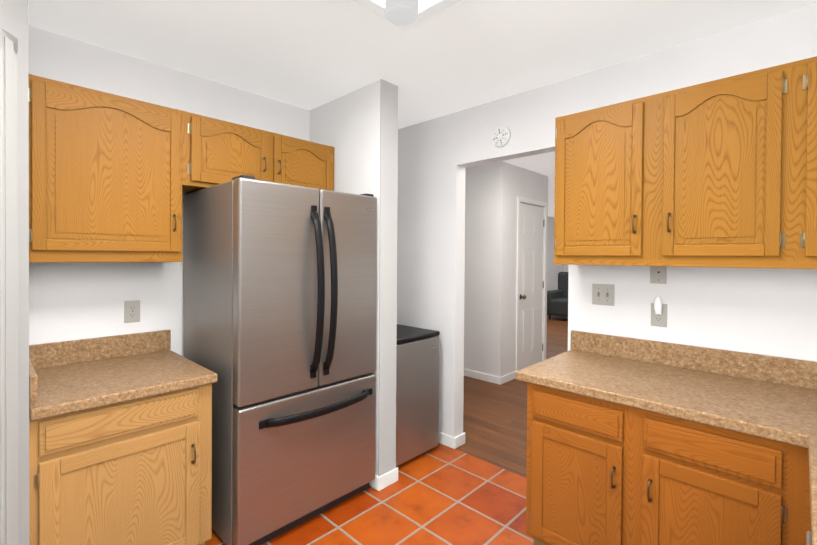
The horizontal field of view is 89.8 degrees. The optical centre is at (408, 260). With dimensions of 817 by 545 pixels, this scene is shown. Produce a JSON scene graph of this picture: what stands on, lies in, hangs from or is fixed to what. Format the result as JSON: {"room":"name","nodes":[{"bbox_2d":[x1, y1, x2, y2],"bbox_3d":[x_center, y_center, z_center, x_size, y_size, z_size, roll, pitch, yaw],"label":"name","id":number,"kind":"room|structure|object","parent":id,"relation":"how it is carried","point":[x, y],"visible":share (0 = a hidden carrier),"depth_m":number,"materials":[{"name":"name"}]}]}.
{"room":"kitchen","nodes":[
{"label":"kitchen","id":0,"kind":"room"},
{"bbox_2d":[0,0,28,544],"bbox_3d":[-1.321,0.154,0.805,0.110,2.440,1.150,0,1,-1],"label":"wall","id":1,"kind":"structure","parent":0,"point":[14,17],"depth_m":1.36,"materials":[{"name":"paint"}]},
{"bbox_2d":[0,28,18,544],"bbox_3d":[-1.314,0.329,0.887,0.130,2.087,0.884,0,1,-1],"label":"door frame","id":2,"kind":"structure","parent":1,"relation":"attached to","point":[9,424],"depth_m":1.29,"materials":[{"name":"grey wood"}]},
{"bbox_2d":[28,25,309,355],"bbox_3d":[-1.078,0.137,2.677,0.120,2.440,2.388,1,1,44],"label":"wall","id":3,"kind":"structure","parent":0,"point":[68,301],"depth_m":2.14,"materials":[{"name":"paint"}]},
{"bbox_2d":[28,74,181,262],"bbox_3d":[-1.438,-0.377,1.946,0.357,0.764,0.591,1,1,44],"label":"upper cabinet","id":4,"kind":"object","parent":3,"relation":"attached to","point":[105,176],"visible":0.92,"depth_m":1.82,"materials":[{"name":"brown wood"}]},
{"bbox_2d":[124,300,139,322],"bbox_3d":[-1.468,0.269,2.180,0.007,0.116,0.072,1,1,44],"label":"outlet","id":5,"kind":"object","parent":3,"relation":"attached to","point":[131,311],"visible":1,"depth_m":2.18,"materials":[{"name":"beige plastic"}]},
{"bbox_2d":[182,111,334,192],"bbox_3d":[-0.909,-0.574,2.494,0.357,0.373,0.932,1,1,44],"label":"upper cabinet","id":6,"kind":"object","parent":3,"relation":"attached to","point":[215,152],"visible":0.77,"depth_m":2.29,"materials":[{"name":"brown wood"}]},
{"bbox_2d":[309,79,397,475],"bbox_3d":[-0.396,0.141,2.749,0.765,2.440,0.140,1,1,44],"label":"wall","id":7,"kind":"structure","parent":0,"point":[357,129],"depth_m":2.50,"materials":[{"name":"paint"}]},
{"bbox_2d":[369,475,382,490],"bbox_3d":[-0.453,1.320,2.701,0.777,0.082,0.013,1,1,44],"label":"baseboard","id":8,"kind":"structure","parent":7,"relation":"attached to","point":[381,482],"depth_m":2.44,"materials":[{"name":"white wood"}]},
{"bbox_2d":[205,315,567,544],"bbox_3d":[1.306,1.383,4.266,5.550,0.050,14.400,1,1,44],"label":"floor","id":9,"kind":"structure","parent":0,"point":[440,494],"depth_m":2.40,"materials":[{"name":"tile"}]},
{"bbox_2d":[29,330,216,544],"bbox_3d":[-1.315,0.877,1.854,0.693,0.972,0.622,1,1,44],"label":"base cabinet","id":10,"kind":"object","parent":9,"relation":"on","point":[120,439],"visible":0.92,"depth_m":1.66,"materials":[{"name":"brown wood"}]},
{"bbox_2d":[183,175,376,544],"bbox_3d":[-0.706,0.484,2.351,0.816,1.756,0.825,1,1,44],"label":"fridge","id":11,"kind":"object","parent":9,"relation":"on","point":[279,338],"visible":1,"depth_m":2.04,"materials":[{"name":"silver metal"}]},
{"bbox_2d":[396,324,439,466],"bbox_3d":[-0.154,0.930,2.988,0.606,0.860,0.469,1,1,44],"label":"mini fridge","id":12,"kind":"object","parent":9,"relation":"on","point":[417,391],"visible":0.35,"depth_m":2.78,"materials":[{"name":"silver metal"}]},
{"bbox_2d":[547,272,568,318],"bbox_3d":[3.685,0.794,9.299,0.900,1.060,0.860,1,1,44],"label":"armchair","id":13,"kind":"object","parent":9,"relation":"on","point":[557,302],"visible":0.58,"depth_m":9.22,"materials":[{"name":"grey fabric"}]},
{"bbox_2d":[526,386,774,544],"bbox_3d":[1.108,0.971,1.792,0.970,0.820,0.638,1,1,44],"label":"base cabinet","id":14,"kind":"object","parent":9,"relation":"on","point":[633,441],"depth_m":1.59,"materials":[{"name":"brown wood"}]},
{"bbox_2d":[515,350,816,441],"bbox_3d":[1.307,0.544,1.590,1.622,0.040,0.655,1,1,44],"label":"countertop","id":15,"kind":"structure","parent":14,"relation":"on","point":[768,411],"depth_m":1.64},
{"bbox_2d":[807,434,816,544],"bbox_3d":[0.553,0.554,0.095,0.640,0.040,2.587,1,1,44],"label":"countertop","id":16,"kind":"structure","parent":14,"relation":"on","point":[811,438],"depth_m":1.05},
{"bbox_2d":[767,438,806,544],"bbox_3d":[1.258,0.981,0.880,0.695,0.820,0.549,1,1,44],"label":"base cabinet","id":17,"kind":"object","parent":9,"relation":"on","point":[787,492],"depth_m":1.29,"materials":[{"name":"brown wood"}]},
{"bbox_2d":[795,514,810,544],"bbox_3d":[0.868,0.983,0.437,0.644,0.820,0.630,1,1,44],"label":"base cabinet","id":18,"kind":"object","parent":9,"relation":"on","point":[802,535],"depth_m":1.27,"materials":[{"name":"brown wood"}]},
{"bbox_2d":[28,0,816,216],"bbox_3d":[1.323,-1.132,4.241,5.550,0.100,14.400,1,1,44],"label":"ceiling","id":19,"kind":"structure","parent":0,"point":[457,57],"depth_m":1.98,"materials":[{"name":"paint"}]},
{"bbox_2d":[352,0,461,30],"bbox_3d":[-0.209,-0.976,1.166,0.636,0.292,1.216,1,1,44],"label":"ceiling light","id":20,"kind":"object","parent":19,"relation":"attached to","point":[404,15],"visible":1,"depth_m":1.34,"materials":[{"name":"grey"}]},
{"bbox_2d":[464,161,506,376],"bbox_3d":[0.503,0.124,5.033,1.500,2.440,0.100,1,1,44],"label":"wall","id":21,"kind":"structure","parent":0,"point":[485,267],"depth_m":4.61,"materials":[{"name":"paint"}]},
{"bbox_2d":[464,369,502,384],"bbox_3d":[0.462,1.303,5.000,1.513,0.082,0.017,1,1,44],"label":"baseboard","id":22,"kind":"structure","parent":21,"relation":"attached to","point":[469,373],"depth_m":4.62,"materials":[{"name":"white wood"}]},
{"bbox_2d":[505,163,547,374],"bbox_3d":[1.399,0.131,4.956,0.100,2.440,1.030,1,1,44],"label":"wall","id":23,"kind":"structure","parent":0,"point":[526,183],"depth_m":4.67,"materials":[{"name":"paint"}]},
{"bbox_2d":[502,371,515,383],"bbox_3d":[1.123,1.312,4.606,0.012,0.082,0.323,1,1,44],"label":"baseboard","id":24,"kind":"structure","parent":23,"relation":"attached to","point":[511,376],"depth_m":4.60,"materials":[{"name":"white wood"}]},
{"bbox_2d":[519,203,543,369],"bbox_3d":[1.507,0.332,4.989,0.104,2.024,0.641,1,1,44],"label":"hall door","id":25,"kind":"structure","parent":23,"relation":"in","point":[531,286],"depth_m":5.00,"materials":[{"name":"white wood"}]},
{"bbox_2d":[515,196,547,370],"bbox_3d":[1.470,0.305,5.020,0.115,2.093,0.756,1,1,44],"label":"door frame","id":26,"kind":"structure","parent":23,"relation":"attached to","point":[534,203],"depth_m":5.06,"materials":[{"name":"white wood"}]},
{"bbox_2d":[547,216,562,290],"bbox_3d":[2.132,0.096,9.027,0.120,2.440,6.020,1,1,44],"label":"wall","id":27,"kind":"structure","parent":0,"point":[553,270],"depth_m":10.56,"materials":[{"name":"paint"}]},
{"bbox_2d":[563,264,568,271],"bbox_3d":[5.643,0.113,9.747,3.950,2.440,0.120,1,1,44],"label":"wall","id":28,"kind":"structure","parent":0,"point":[565,267],"depth_m":11.03,"materials":[{"name":"paint"}]},
{"bbox_2d":[397,4,816,437],"bbox_3d":[0.995,0.154,2.419,3.470,2.440,0.110,1,1,44],"label":"wall","id":29,"kind":"structure","parent":0,"point":[768,311],"depth_m":2.27,"materials":[{"name":"paint"}]},
{"bbox_2d":[439,432,457,448],"bbox_3d":[0.060,1.318,3.238,0.772,0.082,0.017,1,1,44],"label":"baseboard","id":30,"kind":"structure","parent":29,"relation":"attached to","point":[444,439],"depth_m":3.00,"materials":[{"name":"white wood"}]},
{"bbox_2d":[492,127,510,147],"bbox_3d":[0.606,-0.817,2.697,0.136,0.136,0.022,1,1,44],"label":"smoke detector","id":31,"kind":"object","parent":29,"relation":"in","point":[501,136],"visible":1,"depth_m":2.69,"materials":[{"name":"white plastic"}]},
{"bbox_2d":[592,284,613,305],"bbox_3d":[1.070,0.186,2.259,0.116,0.116,0.016,1,1,44],"label":"double light switch","id":32,"kind":"object","parent":29,"relation":"attached to","point":[602,294],"visible":1,"depth_m":2.26,"materials":[{"name":"beige plastic"}]},
{"bbox_2d":[554,91,669,265],"bbox_3d":[1.041,-0.361,2.071,0.498,0.763,0.324,1,1,44],"label":"upper cabinet","id":33,"kind":"object","parent":29,"relation":"attached to","point":[610,208],"depth_m":1.93,"materials":[{"name":"brown wood"}]},
{"bbox_2d":[650,266,666,283],"bbox_3d":[1.266,0.069,2.078,0.072,0.092,0.006,1,1,44],"label":"outlet plate","id":34,"kind":"object","parent":29,"relation":"attached to","point":[658,274],"visible":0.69,"depth_m":2.08,"materials":[{"name":"beige plastic"}]},
{"bbox_2d":[651,296,666,326],"bbox_3d":[1.256,0.253,2.064,0.072,0.158,0.041,1,1,44],"label":"outlet","id":35,"kind":"object","parent":29,"relation":"attached to","point":[658,313],"visible":1,"depth_m":2.06,"materials":[{"name":"beige plastic"}]},
{"bbox_2d":[571,330,816,389],"bbox_3d":[1.528,0.468,1.819,1.622,0.113,0.020,1,1,44],"label":"backsplash","id":36,"kind":"structure","parent":29,"relation":"attached to","point":[789,371],"depth_m":1.93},
{"bbox_2d":[666,57,813,268],"bbox_3d":[1.351,-0.356,1.774,0.538,0.763,0.324,1,1,44],"label":"upper cabinet","id":37,"kind":"object","parent":29,"relation":"attached to","point":[719,173],"depth_m":1.60,"materials":[{"name":"brown wood"}]},
{"bbox_2d":[814,56,816,268],"bbox_3d":[1.654,-0.351,1.482,0.454,0.763,0.324,1,1,44],"label":"upper cabinet","id":38,"kind":"object","parent":29,"relation":"attached to","point":[815,58],"depth_m":1.46,"materials":[{"name":"brown wood"}]}
]}

